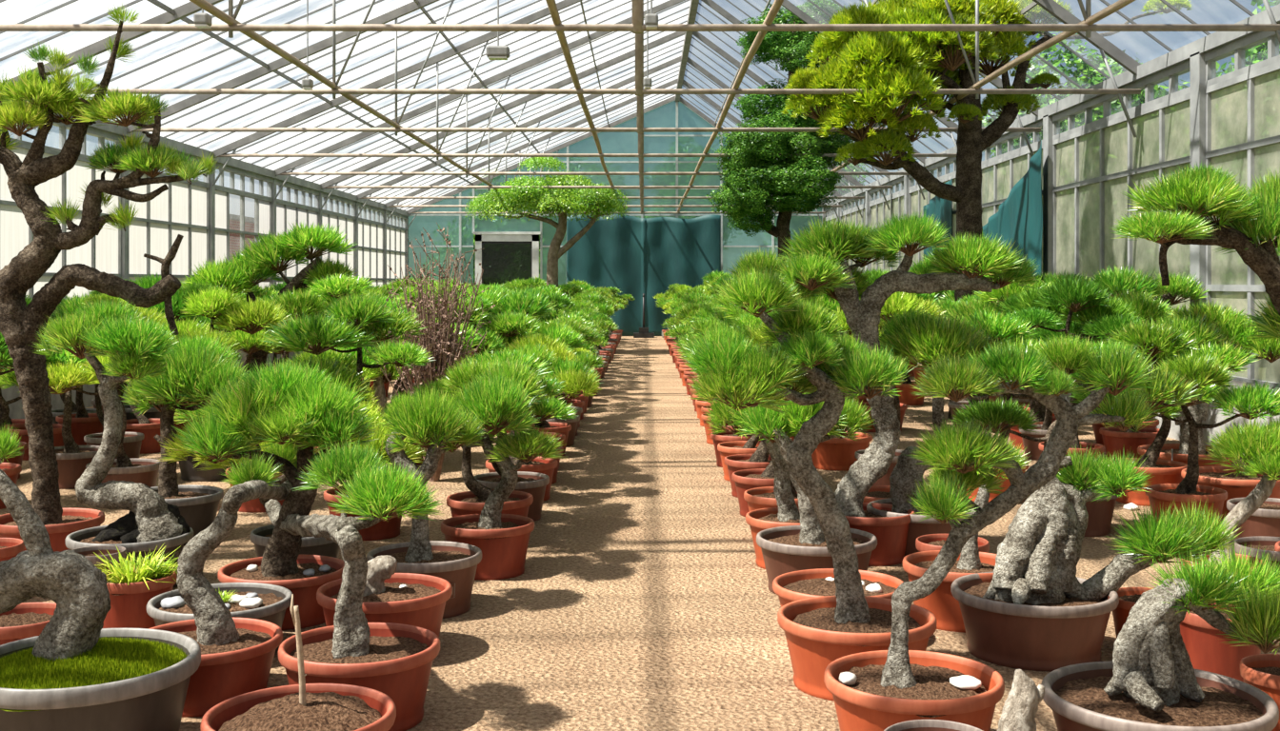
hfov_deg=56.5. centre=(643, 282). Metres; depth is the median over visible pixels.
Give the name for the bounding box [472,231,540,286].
door
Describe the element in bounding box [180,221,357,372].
bonsai
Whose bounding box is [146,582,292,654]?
potted succulent
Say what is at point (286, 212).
window
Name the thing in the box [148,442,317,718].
bonsai
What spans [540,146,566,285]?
window
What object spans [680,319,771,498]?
bonsai
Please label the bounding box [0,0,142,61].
roof panel
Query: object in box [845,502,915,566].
pot
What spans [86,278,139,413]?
bonsai
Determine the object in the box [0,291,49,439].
bonsai
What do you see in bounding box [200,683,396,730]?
plant pot
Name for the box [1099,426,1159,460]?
pot
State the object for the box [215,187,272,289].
window
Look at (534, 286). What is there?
bonsai
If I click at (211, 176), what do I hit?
column
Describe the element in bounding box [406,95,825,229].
roof truss
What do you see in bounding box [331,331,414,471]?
bonsai
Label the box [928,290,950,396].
bonsai
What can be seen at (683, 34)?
roof panel
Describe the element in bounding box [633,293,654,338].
standpipe
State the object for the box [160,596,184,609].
stone
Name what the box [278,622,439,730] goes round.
pot
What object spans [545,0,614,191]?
roof beam
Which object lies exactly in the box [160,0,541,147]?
roof panel
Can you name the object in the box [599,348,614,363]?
pot
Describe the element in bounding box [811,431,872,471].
pot
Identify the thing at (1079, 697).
pot
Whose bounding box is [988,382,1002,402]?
pot
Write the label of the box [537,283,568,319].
bonsai
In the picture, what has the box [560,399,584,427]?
pot
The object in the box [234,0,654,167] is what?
roof panel
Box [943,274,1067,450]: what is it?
bonsai
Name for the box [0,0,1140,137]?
roof truss
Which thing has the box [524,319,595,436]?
bonsai
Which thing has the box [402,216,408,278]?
column
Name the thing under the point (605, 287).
bonsai
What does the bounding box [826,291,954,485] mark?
bonsai
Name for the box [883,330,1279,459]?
wall
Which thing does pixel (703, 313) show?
bonsai
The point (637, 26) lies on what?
roof truss
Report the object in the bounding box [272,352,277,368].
bonsai
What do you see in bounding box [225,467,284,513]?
pot
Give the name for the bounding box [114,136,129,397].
column
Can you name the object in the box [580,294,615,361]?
bonsai
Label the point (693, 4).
ridge beam
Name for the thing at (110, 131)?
beam
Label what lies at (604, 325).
bonsai
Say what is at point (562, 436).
pot
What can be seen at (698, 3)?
roof panel
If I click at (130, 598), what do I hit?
pot
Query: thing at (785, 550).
pot
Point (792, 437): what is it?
bonsai
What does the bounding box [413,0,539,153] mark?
beam
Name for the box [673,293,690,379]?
bonsai
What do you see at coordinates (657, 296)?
bonsai
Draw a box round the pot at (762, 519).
[745,506,799,569]
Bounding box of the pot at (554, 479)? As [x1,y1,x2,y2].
[527,444,563,483]
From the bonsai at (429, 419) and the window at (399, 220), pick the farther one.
the window at (399, 220)
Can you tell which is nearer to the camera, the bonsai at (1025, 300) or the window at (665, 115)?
the bonsai at (1025, 300)
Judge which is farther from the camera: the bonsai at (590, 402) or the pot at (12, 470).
the bonsai at (590, 402)
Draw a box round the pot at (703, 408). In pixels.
[700,405,712,413]
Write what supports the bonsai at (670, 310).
on the floor
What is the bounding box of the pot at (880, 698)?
[823,650,1004,730]
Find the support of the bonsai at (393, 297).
on the floor
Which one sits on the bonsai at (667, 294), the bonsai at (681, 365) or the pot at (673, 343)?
the pot at (673, 343)
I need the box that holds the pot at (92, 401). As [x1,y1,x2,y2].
[91,397,139,413]
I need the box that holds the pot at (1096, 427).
[1092,418,1159,445]
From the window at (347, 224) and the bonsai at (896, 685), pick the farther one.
the window at (347, 224)
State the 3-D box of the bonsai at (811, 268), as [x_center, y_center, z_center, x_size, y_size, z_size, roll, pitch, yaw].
[1.394,0.578,6.940,1.880,2.043,0.792,0,0,3]
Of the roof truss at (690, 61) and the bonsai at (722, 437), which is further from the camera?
the roof truss at (690, 61)
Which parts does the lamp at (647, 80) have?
hanging rod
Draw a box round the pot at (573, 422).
[545,415,579,446]
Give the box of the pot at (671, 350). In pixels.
[669,348,679,362]
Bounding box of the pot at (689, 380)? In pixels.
[686,378,699,399]
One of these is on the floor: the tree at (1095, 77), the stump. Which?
the stump
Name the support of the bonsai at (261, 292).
on the floor
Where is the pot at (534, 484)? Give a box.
[473,471,549,521]
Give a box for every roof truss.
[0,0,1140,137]
[0,0,1279,43]
[126,0,1041,156]
[211,0,958,185]
[274,0,926,199]
[320,31,892,210]
[356,55,864,218]
[384,78,842,224]
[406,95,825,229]
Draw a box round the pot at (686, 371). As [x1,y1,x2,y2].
[683,370,696,374]
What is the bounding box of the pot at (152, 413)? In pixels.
[122,403,160,419]
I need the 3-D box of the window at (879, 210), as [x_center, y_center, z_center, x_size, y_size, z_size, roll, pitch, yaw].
[5.500,-0.485,26.750,0.080,2.830,4.160,0,0,0]
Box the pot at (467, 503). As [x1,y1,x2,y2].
[446,489,533,517]
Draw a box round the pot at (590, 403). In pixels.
[586,393,593,407]
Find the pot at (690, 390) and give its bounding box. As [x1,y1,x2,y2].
[689,387,698,411]
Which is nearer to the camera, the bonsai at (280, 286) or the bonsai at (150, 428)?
the bonsai at (150, 428)
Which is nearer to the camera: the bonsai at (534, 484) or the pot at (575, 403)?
the bonsai at (534, 484)
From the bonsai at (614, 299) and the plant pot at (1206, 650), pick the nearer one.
the plant pot at (1206, 650)
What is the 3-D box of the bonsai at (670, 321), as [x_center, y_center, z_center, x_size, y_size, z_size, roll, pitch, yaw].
[0.706,0.854,18.572,0.906,1.491,1.007,0,0,0]
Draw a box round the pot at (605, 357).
[598,355,609,372]
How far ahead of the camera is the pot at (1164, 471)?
8.53 m
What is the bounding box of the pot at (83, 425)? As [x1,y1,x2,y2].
[55,413,103,445]
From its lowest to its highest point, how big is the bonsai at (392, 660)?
1.021 m
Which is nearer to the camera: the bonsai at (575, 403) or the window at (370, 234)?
the bonsai at (575, 403)
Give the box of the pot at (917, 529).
[866,499,971,557]
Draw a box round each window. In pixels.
[0,141,121,300]
[10,124,121,159]
[129,170,209,282]
[159,162,209,185]
[215,169,272,199]
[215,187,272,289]
[276,185,319,210]
[276,200,319,284]
[321,197,355,218]
[321,211,355,278]
[358,206,383,224]
[358,219,383,287]
[386,214,406,229]
[386,225,406,284]
[408,192,459,280]
[459,188,473,285]
[472,160,539,231]
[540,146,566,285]
[566,116,640,218]
[640,100,676,218]
[676,100,719,219]
[720,132,771,275]
[771,203,822,259]
[824,207,837,219]
[825,216,837,226]
[840,196,865,214]
[840,205,865,273]
[869,181,903,203]
[869,192,903,272]
[909,160,956,190]
[909,174,956,291]
[980,132,1042,165]
[980,143,1042,274]
[1052,93,1189,366]
[1205,61,1279,387]
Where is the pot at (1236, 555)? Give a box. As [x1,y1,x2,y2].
[1180,553,1265,599]
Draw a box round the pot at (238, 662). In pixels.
[148,618,282,718]
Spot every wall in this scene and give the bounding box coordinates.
[0,343,304,419]
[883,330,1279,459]
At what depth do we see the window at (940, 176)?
22.02 m
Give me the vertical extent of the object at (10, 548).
0.282 m
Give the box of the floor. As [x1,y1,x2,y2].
[0,336,1279,730]
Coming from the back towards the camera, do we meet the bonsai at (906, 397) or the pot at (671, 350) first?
the pot at (671, 350)
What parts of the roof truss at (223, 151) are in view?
king post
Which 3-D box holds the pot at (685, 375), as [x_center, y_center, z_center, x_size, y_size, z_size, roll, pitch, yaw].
[0.828,1.459,17.035,0.530,0.282,0.477,0,0,0]
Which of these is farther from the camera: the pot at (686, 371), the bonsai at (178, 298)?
the pot at (686, 371)
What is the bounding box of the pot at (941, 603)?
[902,550,996,633]
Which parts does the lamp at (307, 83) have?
hanging rod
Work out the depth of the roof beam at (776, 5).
12.19 m
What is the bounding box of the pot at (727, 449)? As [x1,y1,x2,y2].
[717,440,760,481]
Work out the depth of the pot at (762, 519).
6.70 m
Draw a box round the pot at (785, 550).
[756,525,877,594]
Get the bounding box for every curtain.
[566,214,720,336]
[922,180,952,298]
[982,140,1042,276]
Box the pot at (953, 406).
[947,400,997,430]
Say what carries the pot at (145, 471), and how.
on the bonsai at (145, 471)
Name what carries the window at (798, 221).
in the wall
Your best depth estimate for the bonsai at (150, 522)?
6.21 m
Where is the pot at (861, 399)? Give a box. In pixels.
[853,395,867,402]
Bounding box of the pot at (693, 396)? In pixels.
[692,393,714,419]
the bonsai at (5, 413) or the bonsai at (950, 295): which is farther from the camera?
the bonsai at (950, 295)
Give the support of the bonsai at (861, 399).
on the floor
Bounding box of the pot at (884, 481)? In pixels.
[854,449,902,485]
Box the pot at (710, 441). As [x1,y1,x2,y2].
[700,413,713,444]
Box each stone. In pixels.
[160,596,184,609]
[227,595,247,602]
[239,598,262,608]
[244,593,258,598]
[245,564,258,572]
[302,568,315,576]
[318,564,330,572]
[839,672,857,685]
[865,583,881,593]
[949,675,981,690]
[1122,502,1139,510]
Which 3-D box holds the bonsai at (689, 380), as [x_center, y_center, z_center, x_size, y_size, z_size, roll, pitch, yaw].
[1.020,0.926,16.206,1.045,1.347,1.038,0,0,9]
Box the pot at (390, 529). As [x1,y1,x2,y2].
[323,487,401,540]
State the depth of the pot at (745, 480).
8.13 m
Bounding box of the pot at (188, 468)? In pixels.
[178,442,231,481]
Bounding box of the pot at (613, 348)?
[597,346,615,360]
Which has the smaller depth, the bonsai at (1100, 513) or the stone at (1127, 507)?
the bonsai at (1100, 513)
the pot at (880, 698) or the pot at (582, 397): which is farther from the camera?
the pot at (582, 397)
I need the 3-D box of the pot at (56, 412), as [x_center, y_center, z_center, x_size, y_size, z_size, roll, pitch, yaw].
[-5.871,1.459,12.285,0.505,0.282,0.454,0,0,0]
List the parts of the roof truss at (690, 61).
king post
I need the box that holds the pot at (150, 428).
[125,419,160,454]
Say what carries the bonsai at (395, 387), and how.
on the floor
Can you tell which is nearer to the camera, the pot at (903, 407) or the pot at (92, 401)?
the pot at (903, 407)
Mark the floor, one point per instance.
(642, 601)
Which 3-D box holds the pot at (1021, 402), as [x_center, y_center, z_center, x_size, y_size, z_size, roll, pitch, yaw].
[4.421,1.459,13.858,0.557,0.282,0.502,0,0,0]
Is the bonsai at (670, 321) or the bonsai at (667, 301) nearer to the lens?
the bonsai at (670, 321)
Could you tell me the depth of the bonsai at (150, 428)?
11.15 m
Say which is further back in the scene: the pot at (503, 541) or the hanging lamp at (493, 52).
the hanging lamp at (493, 52)
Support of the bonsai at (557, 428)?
on the floor
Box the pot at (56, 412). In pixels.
[51,408,96,423]
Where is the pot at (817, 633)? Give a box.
[777,596,936,701]
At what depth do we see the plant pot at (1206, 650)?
4.70 m
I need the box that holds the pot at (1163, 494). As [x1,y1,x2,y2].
[1145,483,1227,527]
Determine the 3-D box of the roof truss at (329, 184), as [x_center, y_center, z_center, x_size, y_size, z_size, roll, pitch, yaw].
[-0.845,-3.611,26.150,12.754,4.040,0.096,0,0,0]
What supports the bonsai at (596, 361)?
on the floor
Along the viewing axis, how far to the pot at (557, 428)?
10.96 m
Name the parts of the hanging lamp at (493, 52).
hanging rod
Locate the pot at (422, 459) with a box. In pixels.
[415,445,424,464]
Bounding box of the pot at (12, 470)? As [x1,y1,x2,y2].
[0,462,21,509]
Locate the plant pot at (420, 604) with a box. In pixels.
[316,555,452,638]
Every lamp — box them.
[193,8,212,28]
[301,0,313,90]
[485,0,509,59]
[643,0,651,89]
[644,0,658,29]
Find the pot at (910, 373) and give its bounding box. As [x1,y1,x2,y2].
[907,360,916,377]
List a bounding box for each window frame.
[1052,75,1189,140]
[1205,36,1279,87]
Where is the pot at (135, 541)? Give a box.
[65,525,193,588]
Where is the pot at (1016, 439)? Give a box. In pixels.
[1009,416,1056,450]
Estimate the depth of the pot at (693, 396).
14.03 m
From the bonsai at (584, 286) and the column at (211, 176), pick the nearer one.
the column at (211, 176)
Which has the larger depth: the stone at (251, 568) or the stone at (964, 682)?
the stone at (251, 568)
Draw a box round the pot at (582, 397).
[564,394,587,419]
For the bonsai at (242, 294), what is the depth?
15.40 m
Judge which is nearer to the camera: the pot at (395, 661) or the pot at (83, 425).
the pot at (395, 661)
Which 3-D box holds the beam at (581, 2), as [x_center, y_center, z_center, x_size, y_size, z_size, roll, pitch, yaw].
[-1.050,-4.720,16.500,0.025,0.050,39.000,0,0,0]
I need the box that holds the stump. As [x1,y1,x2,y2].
[997,669,1044,730]
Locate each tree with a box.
[464,157,629,286]
[706,0,856,260]
[780,0,1193,419]
[795,157,869,209]
[981,31,1189,158]
[1216,0,1279,77]
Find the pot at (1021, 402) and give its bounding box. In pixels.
[999,394,1029,408]
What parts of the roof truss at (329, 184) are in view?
king post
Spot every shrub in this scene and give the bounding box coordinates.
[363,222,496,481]
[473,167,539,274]
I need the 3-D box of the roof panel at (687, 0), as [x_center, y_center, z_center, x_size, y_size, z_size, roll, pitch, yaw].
[-3.100,-3.877,24.515,8.210,3.546,3.270,0,0,0]
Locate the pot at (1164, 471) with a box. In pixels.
[1108,458,1187,506]
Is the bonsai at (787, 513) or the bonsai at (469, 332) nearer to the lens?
the bonsai at (787, 513)
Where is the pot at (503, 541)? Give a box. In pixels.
[440,514,534,580]
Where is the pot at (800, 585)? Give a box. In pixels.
[772,568,903,607]
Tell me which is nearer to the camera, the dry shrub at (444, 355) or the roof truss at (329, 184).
the dry shrub at (444, 355)
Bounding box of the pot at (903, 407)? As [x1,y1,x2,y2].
[854,401,907,432]
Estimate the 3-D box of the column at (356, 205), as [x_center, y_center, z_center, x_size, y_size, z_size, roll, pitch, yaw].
[-7.190,-0.215,29.600,0.140,3.630,0.140,0,0,0]
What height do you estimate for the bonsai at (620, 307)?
1.361 m
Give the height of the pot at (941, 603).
0.282 m
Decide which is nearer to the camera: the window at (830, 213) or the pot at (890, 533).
the pot at (890, 533)
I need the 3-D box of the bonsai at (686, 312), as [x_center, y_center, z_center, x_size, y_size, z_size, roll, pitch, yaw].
[0.773,0.876,13.437,0.910,1.449,1.054,0,0,14]
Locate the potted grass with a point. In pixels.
(130, 588)
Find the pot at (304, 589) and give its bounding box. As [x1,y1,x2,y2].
[218,555,344,630]
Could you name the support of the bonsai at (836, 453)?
on the floor
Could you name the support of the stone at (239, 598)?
on the potted succulent
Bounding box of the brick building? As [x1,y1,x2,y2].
[229,214,254,259]
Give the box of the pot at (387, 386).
[361,377,391,398]
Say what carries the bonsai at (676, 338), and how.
on the floor
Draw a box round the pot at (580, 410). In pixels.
[565,406,582,436]
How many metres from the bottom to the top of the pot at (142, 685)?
0.363 m
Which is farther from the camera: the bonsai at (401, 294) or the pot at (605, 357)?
the pot at (605, 357)
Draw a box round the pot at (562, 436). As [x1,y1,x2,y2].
[507,432,565,468]
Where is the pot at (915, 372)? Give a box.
[911,366,925,381]
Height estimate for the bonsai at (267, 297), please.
1.488 m
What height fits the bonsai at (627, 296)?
1.500 m
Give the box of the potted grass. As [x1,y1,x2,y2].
[93,542,179,628]
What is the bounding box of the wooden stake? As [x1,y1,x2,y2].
[290,594,306,705]
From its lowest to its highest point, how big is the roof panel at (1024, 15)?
3.325 m
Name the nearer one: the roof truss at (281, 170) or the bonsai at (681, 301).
the bonsai at (681, 301)
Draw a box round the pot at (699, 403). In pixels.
[695,398,714,426]
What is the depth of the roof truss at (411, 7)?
16.31 m
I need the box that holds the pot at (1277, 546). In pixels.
[1274,540,1279,551]
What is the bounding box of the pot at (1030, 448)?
[1019,424,1047,460]
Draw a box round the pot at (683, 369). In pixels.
[679,366,695,386]
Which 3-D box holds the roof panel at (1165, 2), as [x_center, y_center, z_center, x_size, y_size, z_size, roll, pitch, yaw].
[3.250,-3.987,11.435,4.515,3.325,3.270,0,0,0]
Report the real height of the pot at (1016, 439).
0.282 m
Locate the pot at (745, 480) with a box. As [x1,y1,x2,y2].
[731,468,774,517]
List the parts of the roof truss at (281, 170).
king post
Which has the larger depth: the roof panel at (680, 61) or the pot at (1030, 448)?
the roof panel at (680, 61)
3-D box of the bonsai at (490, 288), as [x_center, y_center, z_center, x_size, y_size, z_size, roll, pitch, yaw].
[-2.841,0.802,22.548,1.586,1.596,1.395,0,0,-16]
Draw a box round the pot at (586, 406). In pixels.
[579,389,588,413]
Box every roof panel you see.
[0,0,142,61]
[69,0,383,98]
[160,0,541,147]
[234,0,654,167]
[286,0,689,181]
[332,34,684,193]
[367,60,680,202]
[399,86,676,210]
[680,84,834,199]
[684,62,853,194]
[689,37,883,183]
[695,2,899,171]
[725,0,956,153]
[807,0,1021,127]
[1002,10,1110,99]
[1100,0,1254,51]
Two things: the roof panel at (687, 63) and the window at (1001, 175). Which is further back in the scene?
the roof panel at (687, 63)
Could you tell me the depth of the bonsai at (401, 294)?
13.87 m
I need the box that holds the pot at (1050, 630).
[950,572,1119,672]
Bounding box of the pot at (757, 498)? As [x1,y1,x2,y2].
[743,486,798,511]
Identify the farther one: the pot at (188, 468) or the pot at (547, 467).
the pot at (188, 468)
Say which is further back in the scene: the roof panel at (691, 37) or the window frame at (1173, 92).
the roof panel at (691, 37)
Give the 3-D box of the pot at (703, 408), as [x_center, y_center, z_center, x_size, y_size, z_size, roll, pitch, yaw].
[0.873,1.459,12.625,0.528,0.282,0.476,0,0,0]
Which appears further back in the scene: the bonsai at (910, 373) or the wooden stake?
the bonsai at (910, 373)
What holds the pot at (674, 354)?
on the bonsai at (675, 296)
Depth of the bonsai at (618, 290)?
31.62 m
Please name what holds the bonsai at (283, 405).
on the floor
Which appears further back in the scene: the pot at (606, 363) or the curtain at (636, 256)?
the curtain at (636, 256)
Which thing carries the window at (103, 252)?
in the wall at (16, 411)
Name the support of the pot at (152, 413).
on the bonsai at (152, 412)
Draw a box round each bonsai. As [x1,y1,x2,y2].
[0,1,220,552]
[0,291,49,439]
[0,326,105,489]
[0,332,67,509]
[0,365,57,479]
[0,421,200,730]
[7,423,64,460]
[18,320,159,487]
[30,295,193,588]
[44,292,177,459]
[47,292,103,445]
[51,293,96,423]
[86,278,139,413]
[99,271,185,419]
[118,332,251,537]
[121,307,167,454]
[139,280,231,439]
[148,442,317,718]
[153,286,291,481]
[155,399,426,559]
[171,353,379,630]
[173,367,284,513]
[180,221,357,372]
[187,294,246,333]
[203,302,306,431]
[233,289,259,301]
[235,285,278,375]
[256,293,300,359]
[258,291,325,365]
[258,291,435,540]
[263,283,281,369]
[264,439,446,730]
[265,271,376,347]
[269,275,319,349]
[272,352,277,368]
[280,357,382,455]
[296,280,319,313]
[325,288,399,390]
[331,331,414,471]
[361,284,394,398]
[366,293,480,464]
[366,384,485,619]
[380,280,407,295]
[387,306,457,408]
[389,276,437,382]
[390,283,459,399]
[392,297,426,383]
[407,354,566,580]
[409,354,547,517]
[425,295,543,441]
[427,277,460,286]
[427,346,578,521]
[433,280,467,292]
[445,332,580,468]
[457,285,557,433]
[458,285,479,359]
[475,281,499,352]
[482,284,510,355]
[483,282,508,290]
[485,368,601,500]
[505,276,546,291]
[507,339,602,483]
[509,285,579,323]
[514,283,538,291]
[514,284,572,311]
[523,321,595,427]
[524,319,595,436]
[530,308,565,320]
[530,334,599,457]
[535,307,556,321]
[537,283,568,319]
[545,340,606,446]
[547,314,608,413]
[552,317,603,419]
[556,282,583,299]
[556,311,609,407]
[558,300,617,382]
[563,305,613,396]
[564,279,596,294]
[566,310,618,331]
[569,290,613,369]
[570,287,612,353]
[579,306,610,386]
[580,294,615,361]
[582,294,619,372]
[593,305,607,379]
[594,286,616,344]
[596,287,627,358]
[596,288,620,363]
[597,298,624,360]
[600,286,627,340]
[604,295,618,354]
[606,286,628,342]
[607,300,628,346]
[611,287,634,339]
[653,292,673,339]
[655,283,689,356]
[656,283,679,342]
[661,288,686,353]
[661,291,681,346]
[661,301,686,362]
[661,305,680,351]
[662,290,708,386]
[663,284,678,342]
[663,319,698,411]
[665,284,692,348]
[667,287,693,369]
[668,305,687,367]
[669,293,685,372]
[671,298,721,426]
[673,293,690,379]
[674,302,746,413]
[676,285,706,360]
[676,314,770,467]
[678,305,757,431]
[680,295,716,374]
[680,297,709,395]
[680,302,703,399]
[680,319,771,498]
[682,265,936,701]
[682,303,748,444]
[683,318,699,405]
[687,333,864,511]
[690,300,718,419]
[694,269,729,293]
[702,396,799,569]
[705,275,733,297]
[705,312,763,481]
[707,274,731,296]
[724,208,1044,566]
[731,322,824,517]
[738,385,877,594]
[761,292,839,441]
[766,308,853,438]
[795,286,885,471]
[823,332,1160,730]
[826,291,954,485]
[853,294,924,402]
[854,265,918,432]
[866,304,1004,557]
[895,292,939,405]
[902,436,1031,633]
[907,296,942,377]
[911,290,950,381]
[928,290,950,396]
[931,292,998,430]
[936,278,1015,402]
[937,305,1076,502]
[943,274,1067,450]
[949,364,1154,537]
[950,443,1241,672]
[998,282,1103,460]
[999,296,1029,408]
[1005,275,1151,469]
[1023,270,1063,416]
[1038,263,1209,445]
[1040,539,1279,730]
[1081,288,1175,460]
[1088,316,1260,506]
[1107,162,1279,551]
[1110,349,1279,527]
[1133,298,1279,466]
[1180,415,1279,599]
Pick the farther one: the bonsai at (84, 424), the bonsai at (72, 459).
the bonsai at (84, 424)
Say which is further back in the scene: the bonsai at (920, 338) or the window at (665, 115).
the window at (665, 115)
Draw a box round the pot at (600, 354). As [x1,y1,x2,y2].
[598,353,611,369]
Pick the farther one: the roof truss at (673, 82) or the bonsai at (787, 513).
the roof truss at (673, 82)
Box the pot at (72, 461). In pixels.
[54,445,99,489]
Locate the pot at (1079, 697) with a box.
[1040,661,1279,730]
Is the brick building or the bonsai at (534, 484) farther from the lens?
the brick building
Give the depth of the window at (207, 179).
19.25 m
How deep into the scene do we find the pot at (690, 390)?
14.77 m
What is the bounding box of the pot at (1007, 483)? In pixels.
[958,460,1028,502]
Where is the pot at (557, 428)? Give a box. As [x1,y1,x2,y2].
[530,421,571,457]
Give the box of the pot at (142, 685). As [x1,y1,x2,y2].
[0,628,200,730]
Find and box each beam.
[26,100,409,219]
[146,0,472,184]
[189,0,532,211]
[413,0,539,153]
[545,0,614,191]
[580,0,609,125]
[674,0,699,101]
[677,0,783,212]
[714,0,770,124]
[800,0,1135,190]
[824,3,1279,211]
[863,1,1037,125]
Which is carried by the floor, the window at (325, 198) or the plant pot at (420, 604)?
the plant pot at (420, 604)
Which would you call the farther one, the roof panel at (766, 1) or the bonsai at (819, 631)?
the roof panel at (766, 1)
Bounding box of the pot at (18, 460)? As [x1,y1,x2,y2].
[1,441,27,479]
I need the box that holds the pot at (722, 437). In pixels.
[710,430,762,467]
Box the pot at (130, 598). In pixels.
[101,567,176,628]
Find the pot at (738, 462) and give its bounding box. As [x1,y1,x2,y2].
[724,454,771,498]
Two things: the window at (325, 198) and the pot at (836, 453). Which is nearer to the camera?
the pot at (836, 453)
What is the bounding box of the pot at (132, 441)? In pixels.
[83,432,144,459]
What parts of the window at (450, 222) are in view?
frame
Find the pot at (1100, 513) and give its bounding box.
[1084,493,1119,537]
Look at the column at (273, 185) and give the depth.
22.93 m
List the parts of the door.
glass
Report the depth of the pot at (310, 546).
6.21 m
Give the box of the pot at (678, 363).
[676,360,688,379]
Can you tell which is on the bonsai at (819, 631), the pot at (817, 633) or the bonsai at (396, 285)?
the pot at (817, 633)
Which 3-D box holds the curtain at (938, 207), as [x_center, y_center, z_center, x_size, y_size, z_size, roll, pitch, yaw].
[5.297,-0.350,21.550,0.129,2.900,2.100,0,0,0]
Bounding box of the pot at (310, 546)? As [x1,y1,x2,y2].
[250,524,339,559]
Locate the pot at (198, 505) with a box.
[151,484,223,537]
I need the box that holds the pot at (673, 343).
[667,341,677,356]
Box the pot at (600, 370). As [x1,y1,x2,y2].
[590,367,603,386]
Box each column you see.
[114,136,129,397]
[203,160,215,264]
[266,178,276,285]
[314,191,321,259]
[351,201,358,280]
[383,209,386,285]
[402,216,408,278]
[821,208,825,223]
[837,201,843,220]
[865,190,873,271]
[903,175,914,255]
[1042,115,1059,275]
[1189,51,1216,400]
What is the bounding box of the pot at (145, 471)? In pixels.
[85,459,159,487]
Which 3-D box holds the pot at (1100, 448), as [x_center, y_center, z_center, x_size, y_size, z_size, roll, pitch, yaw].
[3.480,1.459,9.685,0.513,0.282,0.462,0,0,0]
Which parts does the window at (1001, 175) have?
frame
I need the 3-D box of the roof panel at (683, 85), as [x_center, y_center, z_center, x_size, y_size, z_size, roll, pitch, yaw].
[3.250,-3.987,34.345,4.515,3.325,3.310,0,0,0]
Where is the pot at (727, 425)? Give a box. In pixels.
[709,420,757,431]
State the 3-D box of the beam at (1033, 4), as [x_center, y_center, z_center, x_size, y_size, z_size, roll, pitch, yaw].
[4.375,-3.125,16.500,0.025,0.050,39.000,0,0,0]
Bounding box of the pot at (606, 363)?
[600,361,607,379]
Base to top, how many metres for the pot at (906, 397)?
0.282 m
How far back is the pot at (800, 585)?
5.42 m
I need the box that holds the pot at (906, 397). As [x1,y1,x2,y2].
[895,380,924,405]
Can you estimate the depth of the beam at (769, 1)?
27.65 m
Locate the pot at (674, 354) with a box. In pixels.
[672,353,681,369]
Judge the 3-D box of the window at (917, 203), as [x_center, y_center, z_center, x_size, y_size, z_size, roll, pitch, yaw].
[5.500,-0.485,22.450,0.080,2.830,4.160,0,0,0]
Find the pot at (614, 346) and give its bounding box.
[596,344,616,358]
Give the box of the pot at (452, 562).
[366,540,481,619]
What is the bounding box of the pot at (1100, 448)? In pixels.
[1038,441,1104,469]
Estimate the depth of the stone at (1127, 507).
8.37 m
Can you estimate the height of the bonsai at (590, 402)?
1.229 m
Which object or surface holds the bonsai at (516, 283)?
on the floor
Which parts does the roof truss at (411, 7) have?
king post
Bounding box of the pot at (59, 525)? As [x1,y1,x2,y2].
[0,508,104,552]
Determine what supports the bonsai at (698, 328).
on the floor
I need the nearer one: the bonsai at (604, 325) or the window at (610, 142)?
the bonsai at (604, 325)
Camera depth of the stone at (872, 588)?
5.29 m
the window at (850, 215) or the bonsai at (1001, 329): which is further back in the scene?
the window at (850, 215)
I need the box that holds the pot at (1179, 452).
[1137,443,1232,466]
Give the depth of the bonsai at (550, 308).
20.42 m
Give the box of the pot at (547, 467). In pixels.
[485,456,557,500]
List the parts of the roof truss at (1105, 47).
king post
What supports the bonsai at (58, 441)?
on the floor
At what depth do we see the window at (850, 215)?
30.90 m
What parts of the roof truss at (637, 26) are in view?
king post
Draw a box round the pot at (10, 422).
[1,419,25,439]
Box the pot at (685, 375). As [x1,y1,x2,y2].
[682,373,697,395]
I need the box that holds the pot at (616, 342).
[606,340,618,354]
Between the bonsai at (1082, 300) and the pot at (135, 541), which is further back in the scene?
the bonsai at (1082, 300)
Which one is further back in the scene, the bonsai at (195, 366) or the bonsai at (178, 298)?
the bonsai at (178, 298)
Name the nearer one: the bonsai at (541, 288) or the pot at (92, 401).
the pot at (92, 401)

